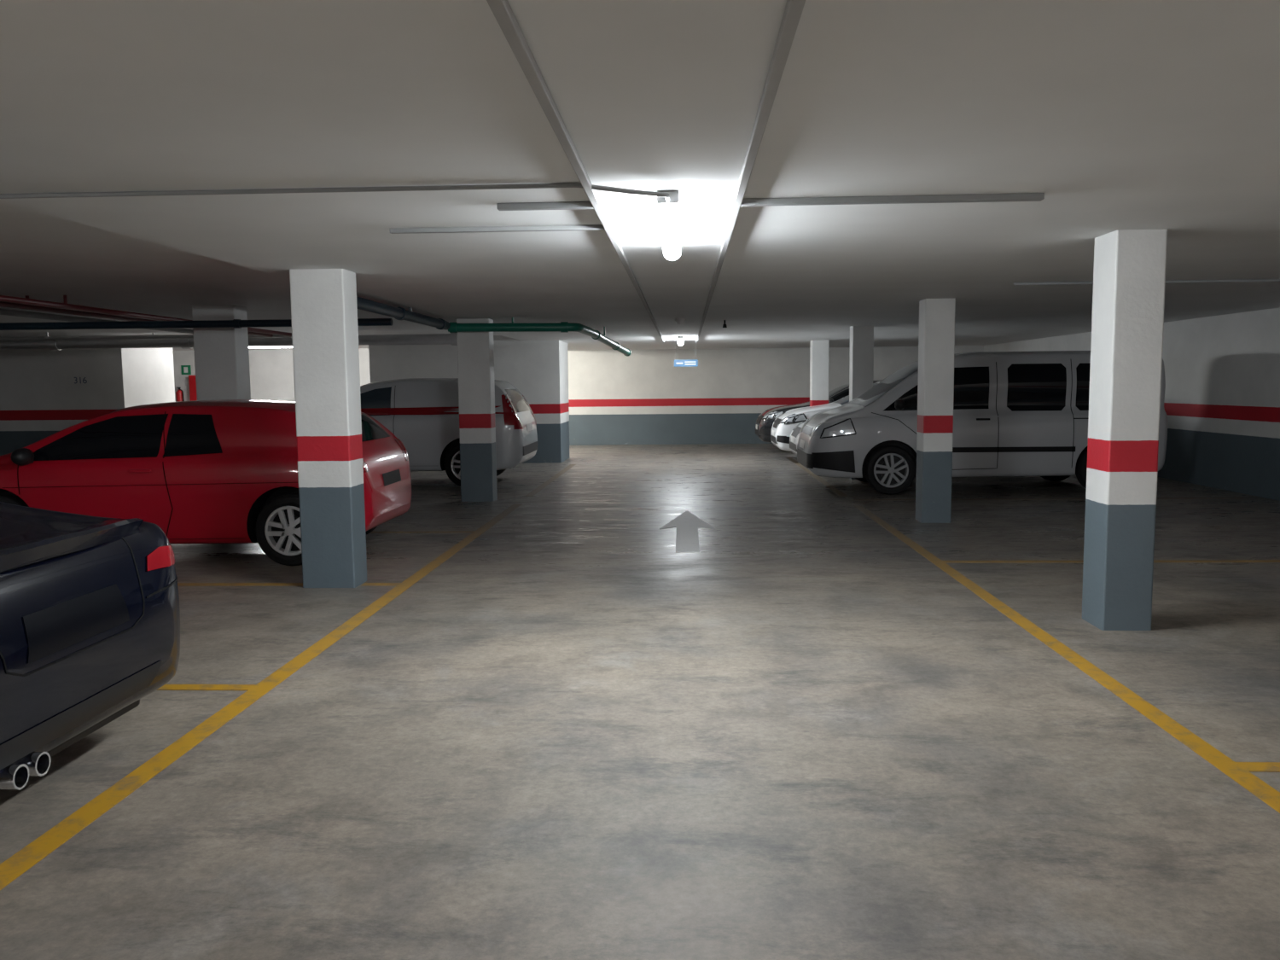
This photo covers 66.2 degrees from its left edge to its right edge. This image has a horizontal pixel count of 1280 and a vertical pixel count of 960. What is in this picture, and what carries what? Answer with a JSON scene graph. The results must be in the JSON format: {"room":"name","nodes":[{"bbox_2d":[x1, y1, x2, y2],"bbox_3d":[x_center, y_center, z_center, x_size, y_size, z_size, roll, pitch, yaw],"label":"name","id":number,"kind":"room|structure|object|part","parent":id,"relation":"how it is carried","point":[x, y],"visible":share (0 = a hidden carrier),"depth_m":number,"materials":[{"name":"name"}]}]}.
{"room":"parking garage","nodes":[
{"label":"parking garage","id":0,"kind":"room"},
{"bbox_2d":[0,347,175,455],"bbox_3d":[-12.254,-1.454,18.920,5.800,2.470,1.800,0,6,3],"label":"wall","id":1,"kind":"structure","parent":0,"point":[40,398],"depth_m":17.94,"materials":[{"name":"paint"}]},
{"bbox_2d":[74,377,87,383],"bbox_3d":[-10.198,-1.818,17.883,0.238,0.119,0.004,0,6,3],"label":"number","id":2,"kind":"object","parent":1,"relation":"attached to","point":[74,377],"visible":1,"depth_m":17.88,"materials":[{"name":"red paint"}]},
{"bbox_2d":[0,202,500,350],"bbox_3d":[-9.288,-1.814,8.542,13.080,0.200,32.900,0,6,3],"label":"ceiling beam","id":3,"kind":"structure","parent":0,"point":[43,257],"depth_m":8.70,"materials":[{"name":"grey concrete"}]},
{"bbox_2d":[368,335,523,463],"bbox_3d":[-3.719,-1.617,19.724,2.980,2.470,1.400,0,6,3],"label":"wall partition","id":4,"kind":"structure","parent":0,"point":[386,362],"depth_m":18.97,"materials":[{"name":"paint"}]},
{"bbox_2d":[172,345,983,445],"bbox_3d":[-3.333,-2.104,24.688,23.500,2.470,0.200,0,6,3],"label":"wall","id":5,"kind":"structure","parent":0,"point":[640,398],"depth_m":24.41,"materials":[{"name":"paint"}]},
{"bbox_2d":[175,387,184,401],"bbox_3d":[-11.655,-2.059,24.866,0.169,0.590,0.199,-4,7,-32],"label":"fire extinguisher","id":6,"kind":"object","parent":5,"relation":"attached to","point":[179,393],"visible":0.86,"depth_m":24.80,"materials":[{"name":"red metal"}]},
{"bbox_2d":[180,365,191,374],"bbox_3d":[-11.507,-2.790,24.878,0.240,0.240,0.024,0,6,3],"label":"emergency exit sign","id":7,"kind":"object","parent":5,"relation":"attached to","point":[186,369],"visible":1,"depth_m":24.87,"materials":[{"name":"green plastic"}]},
{"bbox_2d":[188,375,197,401],"bbox_3d":[-11.186,-2.224,24.819,0.340,0.840,0.220,0,6,3],"label":"cabinet","id":8,"kind":"object","parent":5,"relation":"attached to","point":[192,382],"visible":0.24,"depth_m":24.72,"materials":[{"name":"red metal"}]},
{"bbox_3d":[-11.191,-2.215,24.725,0.240,0.600,0.010,0,6,3],"label":"door glass","id":9,"kind":"part","parent":8,"relation":"part of","materials":[{"name":"red glass"}]},
{"bbox_2d":[0,443,1279,959],"bbox_3d":[-3.958,0.814,8.557,23.700,0.200,32.900,0,6,3],"label":"floor","id":10,"kind":"structure","parent":0,"point":[578,735],"depth_m":4.05,"materials":[{"name":"concrete"}]},
{"bbox_2d":[0,501,180,789],"bbox_3d":[-4.235,0.499,3.640,4.460,1.385,2.120,0,6,3],"label":"car","id":11,"kind":"object","parent":10,"relation":"on","point":[90,612],"visible":1,"depth_m":3.61,"materials":[{"name":"paint"}]},
{"bbox_2d":[0,659,162,769],"bbox_3d":[-2.022,0.844,3.574,0.026,0.092,1.040,0,6,3],"label":"diffuser","id":12,"kind":"object","parent":11,"relation":"attached to","point":[25,743],"depth_m":3.51,"materials":[{"name":"black plastic"}]},
{"bbox_2d":[147,545,175,570],"bbox_3d":[-2.053,0.323,4.222,0.085,0.086,0.387,-3,6,-20],"label":"tail lamp","id":13,"kind":"object","parent":11,"relation":"attached to","point":[160,557],"depth_m":4.16,"materials":[{"name":"red plastic"}]},
{"bbox_2d":[0,399,411,565],"bbox_3d":[-4.255,-0.038,9.081,3.986,1.400,2.020,0,6,3],"label":"hatchback car","id":14,"kind":"object","parent":10,"relation":"on","point":[218,471],"visible":0.74,"depth_m":8.27,"materials":[{"name":"paint"}]},
{"bbox_2d":[10,448,34,465],"bbox_3d":[-5.159,-0.197,8.231,0.140,0.150,0.280,0,6,3],"label":"mirror","id":15,"kind":"object","parent":14,"relation":"attached to","point":[20,456],"depth_m":8.15,"materials":[{"name":"black plastic"}]},
{"bbox_3d":[-4.188,-0.075,8.219,0.180,0.028,0.028,0,6,3],"label":"door handle","id":16,"kind":"part","parent":14,"relation":"part of","materials":[{"name":"red paint"}]},
{"bbox_3d":[-4.199,0.523,8.342,1.760,0.062,0.063,0,6,3],"label":"sill","id":17,"kind":"part","parent":14,"relation":"part of","materials":[{"name":"black plastic"}]},
{"bbox_2d":[362,459,369,472],"bbox_3d":[-2.412,-0.175,8.317,0.176,0.223,0.206,0,6,3],"label":"tail lamp","id":18,"kind":"object","parent":14,"relation":"attached to","point":[366,469],"depth_m":8.37,"materials":[{"name":"plastic"}]},
{"bbox_3d":[-2.272,-0.024,8.992,0.016,0.111,0.520,0,6,3],"label":"number plate","id":19,"kind":"part","parent":14,"relation":"part of","materials":[{"name":"black plastic"}]},
{"bbox_2d":[394,437,409,460],"bbox_3d":[-2.352,-0.304,9.635,0.176,0.223,0.206,0,6,3],"label":"tail lamp","id":20,"kind":"object","parent":14,"relation":"attached to","point":[399,444],"depth_m":9.59,"materials":[{"name":"plastic"}]},
{"bbox_2d":[192,304,250,400],"bbox_3d":[-4.944,-0.822,11.685,0.500,2.470,0.350,0,6,3],"label":"concrete pillar","id":21,"kind":"structure","parent":10,"relation":"on","point":[221,354],"depth_m":11.46,"materials":[{"name":"paint"}]},
{"bbox_2d":[289,268,366,587],"bbox_3d":[-2.345,-0.377,7.412,0.400,2.360,0.300,0,6,3],"label":"concrete pillar","id":22,"kind":"structure","parent":10,"relation":"on","point":[323,301],"depth_m":7.28,"materials":[{"name":"paint"}]},
{"bbox_2d":[360,378,537,486],"bbox_3d":[-3.825,-0.771,15.386,4.255,1.630,2.160,0,6,3],"label":"van","id":23,"kind":"object","parent":10,"relation":"on","point":[422,413],"visible":0.51,"depth_m":14.51,"materials":[{"name":"paint"}]},
{"bbox_2d":[360,395,523,429],"bbox_3d":[-3.212,-0.997,14.569,2.922,0.503,0.206,0,6,3],"label":"tail lamp","id":24,"kind":"object","parent":23,"relation":"attached to","point":[400,411],"depth_m":14.49,"materials":[{"name":"red plastic"}]},
{"bbox_2d":[501,393,519,425],"bbox_3d":[-1.950,-1.062,14.658,0.251,0.471,0.543,-2,6,-13],"label":"tail lamp","id":25,"kind":"object","parent":23,"relation":"attached to","point":[510,409],"depth_m":14.46,"materials":[{"name":"red plastic"}]},
{"bbox_2d":[522,394,536,424],"bbox_3d":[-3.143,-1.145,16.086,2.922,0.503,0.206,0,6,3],"label":"tail lamp","id":26,"kind":"object","parent":23,"relation":"attached to","point":[528,405],"depth_m":15.95,"materials":[{"name":"white plastic"}]},
{"bbox_3d":[-1.714,-0.824,15.285,0.016,0.110,0.520,0,6,3],"label":"number plate","id":27,"kind":"part","parent":23,"relation":"part of","materials":[{"name":"white plastic"}]},
{"bbox_2d":[456,318,497,501],"bbox_3d":[-2.129,-0.906,12.832,0.420,2.360,0.300,0,6,3],"label":"concrete pillar","id":28,"kind":"structure","parent":10,"relation":"on","point":[475,351],"depth_m":12.70,"materials":[{"name":"paint"}]},
{"bbox_2d":[521,340,569,463],"bbox_3d":[-1.870,-1.572,19.645,0.720,2.360,1.400,0,6,3],"label":"concrete pillar","id":29,"kind":"structure","parent":10,"relation":"on","point":[544,363],"depth_m":18.96,"materials":[{"name":"white paint"}]},
{"bbox_2d":[0,457,1279,890],"bbox_3d":[0.472,0.504,10.237,14.000,0.002,19.700,0,6,3],"label":"parking lines","id":30,"kind":"object","parent":10,"relation":"on","point":[20,862],"visible":0.84,"depth_m":4.71,"materials":[{"name":"yellow paint"}]},
{"bbox_2d":[659,510,715,552],"bbox_3d":[0.492,0.502,10.236,0.580,0.005,2.900,0,6,3],"label":"direction arrow marking","id":31,"kind":"object","parent":10,"relation":"on","point":[687,524],"visible":1,"depth_m":10.12,"materials":[{"name":"white paint"}]},
{"bbox_2d":[789,419,806,454],"bbox_3d":[4.712,-0.898,16.696,4.208,1.460,2.100,0,6,3],"label":"parked car","id":32,"kind":"object","parent":10,"relation":"on","point":[794,438],"visible":0.12,"depth_m":16.80,"materials":[{"name":"paint"}]},
{"bbox_3d":[2.616,-0.700,16.811,0.009,0.104,0.520,0,6,3],"label":"number plate","id":33,"kind":"part","parent":32,"relation":"part of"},
{"bbox_2d":[791,426,801,437],"bbox_3d":[2.681,-0.823,16.796,0.131,0.158,0.881,0,6,3],"label":"grille","id":34,"kind":"object","parent":32,"relation":"attached to","point":[796,432],"depth_m":16.73,"materials":[{"name":"black plastic"}]},
{"bbox_2d":[755,379,882,442],"bbox_3d":[4.687,-1.433,21.674,4.208,1.560,2.100,0,6,3],"label":"car","id":35,"kind":"object","parent":10,"relation":"on","point":[765,421],"visible":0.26,"depth_m":21.07,"materials":[{"name":"paint"}]},
{"bbox_2d":[756,414,763,423],"bbox_3d":[2.661,-1.353,21.774,0.115,0.169,0.881,0,6,3],"label":"grille","id":36,"kind":"object","parent":35,"relation":"attached to","point":[761,416],"depth_m":21.64,"materials":[{"name":"black plastic"}]},
{"bbox_2d":[759,429,767,434],"bbox_3d":[2.652,-1.037,21.116,0.032,0.121,0.257,-6,7,-42],"label":"fog lamp","id":37,"kind":"object","parent":35,"relation":"attached to","point":[761,431],"depth_m":21.09,"materials":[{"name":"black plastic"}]},
{"bbox_2d":[761,429,771,436],"bbox_3d":[2.717,-1.013,21.069,0.317,0.161,0.045,4,7,36],"label":"fog lamp","id":38,"kind":"object","parent":35,"relation":"attached to","point":[764,432],"depth_m":21.06,"materials":[{"name":"black plastic"}]},
{"bbox_2d":[828,398,834,403],"bbox_3d":[4.047,-1.652,20.767,0.140,0.150,0.280,0,6,3],"label":"mirror","id":39,"kind":"object","parent":35,"relation":"attached to","point":[830,400],"depth_m":20.66,"materials":[{"name":"paint"}]},
{"bbox_2d":[809,340,829,406],"bbox_3d":[3.697,-1.685,20.236,0.350,2.360,0.300,0,6,3],"label":"concrete pillar","id":40,"kind":"structure","parent":10,"relation":"on","point":[819,352],"depth_m":20.04,"materials":[{"name":"paint"}]},
{"bbox_2d":[770,380,880,451],"bbox_3d":[4.682,-1.186,18.933,4.208,1.600,2.100,0,6,3],"label":"car","id":41,"kind":"object","parent":10,"relation":"on","point":[783,425],"visible":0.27,"depth_m":18.37,"materials":[{"name":"paint"}]},
{"bbox_2d":[772,418,782,428],"bbox_3d":[2.658,-1.104,19.032,0.111,0.173,0.881,0,6,3],"label":"grille","id":42,"kind":"object","parent":41,"relation":"attached to","point":[776,422],"depth_m":18.91,"materials":[{"name":"black plastic"}]},
{"bbox_2d":[776,435,787,442],"bbox_3d":[2.649,-0.770,18.375,0.033,0.121,0.258,-6,8,-42],"label":"fog lamp","id":43,"kind":"object","parent":41,"relation":"attached to","point":[779,438],"depth_m":18.35,"materials":[{"name":"black plastic"}]},
{"bbox_2d":[779,436,789,443],"bbox_3d":[2.713,-0.746,18.330,0.317,0.161,0.045,4,7,36],"label":"fog lamp","id":44,"kind":"object","parent":41,"relation":"attached to","point":[782,439],"depth_m":18.32,"materials":[{"name":"black plastic"}]},
{"bbox_2d":[849,325,873,479],"bbox_3d":[3.437,-1.199,15.266,0.320,2.360,0.300,0,6,3],"label":"concrete pillar","id":45,"kind":"structure","parent":10,"relation":"on","point":[861,366],"depth_m":15.06,"materials":[{"name":"paint"}]},
{"bbox_2d":[915,298,955,523],"bbox_3d":[3.156,-0.732,10.497,0.310,2.360,0.300,0,6,3],"label":"concrete pillar","id":46,"kind":"structure","parent":10,"relation":"on","point":[936,338],"depth_m":10.37,"materials":[{"name":"paint"}]},
{"bbox_2d":[797,350,1167,494],"bbox_3d":[4.626,-0.841,13.839,4.658,1.900,2.220,0,6,3],"label":"van","id":47,"kind":"object","parent":10,"relation":"on","point":[1015,413],"visible":0.79,"depth_m":12.97,"materials":[{"name":"paint"}]},
{"bbox_3d":[2.310,-0.515,13.976,0.015,0.112,0.520,0,6,3],"label":"number plate","id":48,"kind":"part","parent":47,"relation":"part of","materials":[{"name":"white plastic"}]},
{"bbox_2d":[802,424,813,435],"bbox_3d":[2.376,-0.712,13.954,0.061,0.101,0.960,0,6,3],"label":"grille","id":49,"kind":"object","parent":47,"relation":"attached to","point":[807,430],"depth_m":13.87,"materials":[{"name":"black plastic"}]},
{"bbox_2d":[894,399,905,410],"bbox_3d":[3.410,-0.989,12.904,0.140,0.150,0.280,0,6,3],"label":"mirror","id":50,"kind":"object","parent":47,"relation":"attached to","point":[899,404],"depth_m":12.81,"materials":[{"name":"black plastic"}]},
{"bbox_3d":[4.512,-0.799,12.902,0.180,0.028,0.028,0,6,3],"label":"door handle","id":51,"kind":"part","parent":47,"relation":"part of","materials":[{"name":"black plastic"}]},
{"bbox_3d":[4.765,-0.401,12.921,1.900,0.070,0.004,0,6,3],"label":"moulding","id":52,"kind":"part","parent":47,"relation":"part of","materials":[{"name":"black plastic"}]},
{"bbox_3d":[5.232,-1.224,12.947,0.760,0.619,0.058,0,6,3],"label":"window sliding door","id":53,"kind":"part","parent":47,"relation":"part of","materials":[{"name":"black glass"}]},
{"bbox_2d":[1082,229,1167,630],"bbox_3d":[2.919,-0.285,5.935,0.290,2.360,0.320,0,6,3],"label":"concrete pillar","id":54,"kind":"structure","parent":10,"relation":"on","point":[1129,272],"depth_m":5.81,"materials":[{"name":"paint"}]},
{"bbox_2d":[0,0,1279,350],"bbox_3d":[2.550,-1.819,8.004,10.620,0.300,32.900,0,6,3],"label":"ceiling","id":55,"kind":"structure","parent":0,"point":[1125,114],"depth_m":3.56,"materials":[{"name":"paint"}]},
{"bbox_2d":[0,308,192,333],"bbox_3d":[-7.034,-1.752,9.451,0.070,0.143,12.500,0,6,3],"label":"pipe","id":56,"kind":"object","parent":55,"relation":"attached to","point":[2,311],"visible":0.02,"depth_m":11.64,"materials":[{"name":"plastic"}]},
{"bbox_2d":[0,295,273,337],"bbox_3d":[-6.280,-1.817,10.065,0.060,0.148,11.800,0,6,3],"label":"pipe","id":57,"kind":"object","parent":55,"relation":"attached to","point":[2,304],"visible":0.58,"depth_m":10.81,"materials":[{"name":"grey metal"}]},
{"bbox_2d":[0,294,291,336],"bbox_3d":[-5.881,-1.819,10.046,0.060,0.148,11.800,0,6,3],"label":"pipe","id":58,"kind":"object","parent":55,"relation":"attached to","point":[2,298],"visible":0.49,"depth_m":10.53,"materials":[{"name":"grey metal"}]},
{"bbox_2d":[0,332,291,341],"bbox_3d":[-9.967,-2.415,16.510,8.600,0.133,0.070,0,6,3],"label":"pipe","id":59,"kind":"object","parent":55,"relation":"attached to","point":[47,337],"visible":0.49,"depth_m":16.44,"materials":[{"name":"metal"}]},
{"bbox_2d":[0,318,392,330],"bbox_3d":[-7.133,-1.834,11.107,8.750,0.298,0.102,0,6,3],"label":"drain pipe","id":60,"kind":"object","parent":55,"relation":"attached to","point":[235,323],"visible":0.87,"depth_m":11.00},
{"bbox_2d":[0,332,457,350],"bbox_3d":[-8.395,-2.400,16.943,11.700,0.279,0.220,0,6,3],"label":"pipe","id":61,"kind":"object","parent":55,"relation":"attached to","point":[435,339],"visible":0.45,"depth_m":16.85,"materials":[{"name":"metal"}]},
{"bbox_2d":[248,346,292,348],"bbox_3d":[-8.062,-2.882,21.004,1.590,0.112,0.110,0,6,3],"label":"ceiling lamp","id":62,"kind":"object","parent":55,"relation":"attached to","point":[248,346],"visible":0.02,"depth_m":20.97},
{"bbox_2d":[0,182,669,201],"bbox_3d":[-1.390,-1.241,4.333,3.040,0.057,0.230,0,6,3],"label":"cable conduit","id":63,"kind":"object","parent":55,"relation":"attached to","point":[666,195],"visible":0.97,"depth_m":4.23,"materials":[{"name":"grey metal"}]},
{"bbox_2d":[356,296,450,329],"bbox_3d":[-2.520,-1.758,10.302,0.134,0.166,4.000,0,6,3],"label":"drain pipe","id":64,"kind":"object","parent":55,"relation":"attached to","point":[398,313],"visible":0.62,"depth_m":10.20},
{"bbox_2d":[389,224,605,233],"bbox_3d":[-0.776,-1.363,5.333,1.175,0.025,0.040,0,6,3],"label":"conduit","id":65,"kind":"object","parent":55,"relation":"attached to","point":[591,227],"depth_m":5.32,"materials":[{"name":"grey metal"}]},
{"bbox_2d":[448,317,631,356],"bbox_3d":[-0.647,-2.100,14.643,1.550,0.363,5.615,2,6,23],"label":"drain pipe","id":66,"kind":"object","parent":55,"relation":"attached to","point":[562,327],"visible":0.99,"depth_m":12.38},
{"bbox_2d":[496,201,593,210],"bbox_3d":[-0.447,-1.297,4.646,0.455,0.030,0.050,0,6,3],"label":"conduit","id":67,"kind":"object","parent":55,"relation":"attached to","point":[563,205],"depth_m":4.62,"materials":[{"name":"grey metal"}]},
{"bbox_2d":[486,0,664,343],"bbox_3d":[-0.100,-1.519,6.897,0.035,0.030,26.000,0,6,3],"label":"conduit","id":68,"kind":"object","parent":55,"relation":"attached to","point":[502,10],"depth_m":3.00,"materials":[{"name":"grey metal"}]},
{"bbox_2d":[655,191,680,260],"bbox_3d":[0.160,-1.312,5.175,0.110,0.112,1.590,0,6,3],"label":"ceiling lamp","id":69,"kind":"object","parent":55,"relation":"attached to","point":[668,212],"visible":0.91,"depth_m":4.67,"materials":[{"name":"white plastic"}]},
{"bbox_2d":[674,317,686,324],"bbox_3d":[0.528,-2.079,12.848,0.140,0.079,0.140,0,6,3],"label":"smoke detector","id":70,"kind":"object","parent":55,"relation":"attached to","point":[679,320],"visible":1,"depth_m":12.80,"materials":[{"name":"white plastic"}]},
{"bbox_2d":[677,336,683,345],"bbox_3d":[0.761,-2.607,18.418,0.110,0.112,1.590,0,6,3],"label":"ceiling lamp","id":71,"kind":"object","parent":55,"relation":"attached to","point":[680,339],"visible":1,"depth_m":17.65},
{"bbox_2d":[674,359,698,366],"bbox_3d":[0.926,-2.546,19.823,0.480,0.509,0.028,0,6,3],"label":"exit sign","id":72,"kind":"object","parent":55,"relation":"hanging from","point":[684,363],"visible":1,"depth_m":19.83,"materials":[{"name":"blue plastic"}]},
{"bbox_2d":[696,0,805,342],"bbox_3d":[0.560,-1.523,6.866,0.035,0.030,26.000,0,6,3],"label":"conduit","id":73,"kind":"object","parent":55,"relation":"attached to","point":[793,11],"depth_m":3.01,"materials":[{"name":"grey metal"}]},
{"bbox_2d":[740,192,1044,206],"bbox_3d":[1.169,-1.305,4.572,1.390,0.030,0.050,0,6,3],"label":"conduit","id":74,"kind":"object","parent":55,"relation":"attached to","point":[1022,196],"depth_m":4.55,"materials":[{"name":"grey metal"}]},
{"bbox_2d":[1013,279,1279,285],"bbox_3d":[5.478,-1.736,8.533,4.380,0.023,0.024,0,6,3],"label":"conduit","id":75,"kind":"object","parent":55,"relation":"attached to","point":[1234,280],"depth_m":8.56,"materials":[{"name":"grey metal"}]},
{"bbox_2d":[983,308,1279,500],"bbox_3d":[7.767,-0.524,7.894,0.200,2.360,32.900,0,6,3],"label":"wall","id":76,"kind":"structure","parent":0,"point":[1222,400],"depth_m":13.34,"materials":[{"name":"paint"}]}
]}

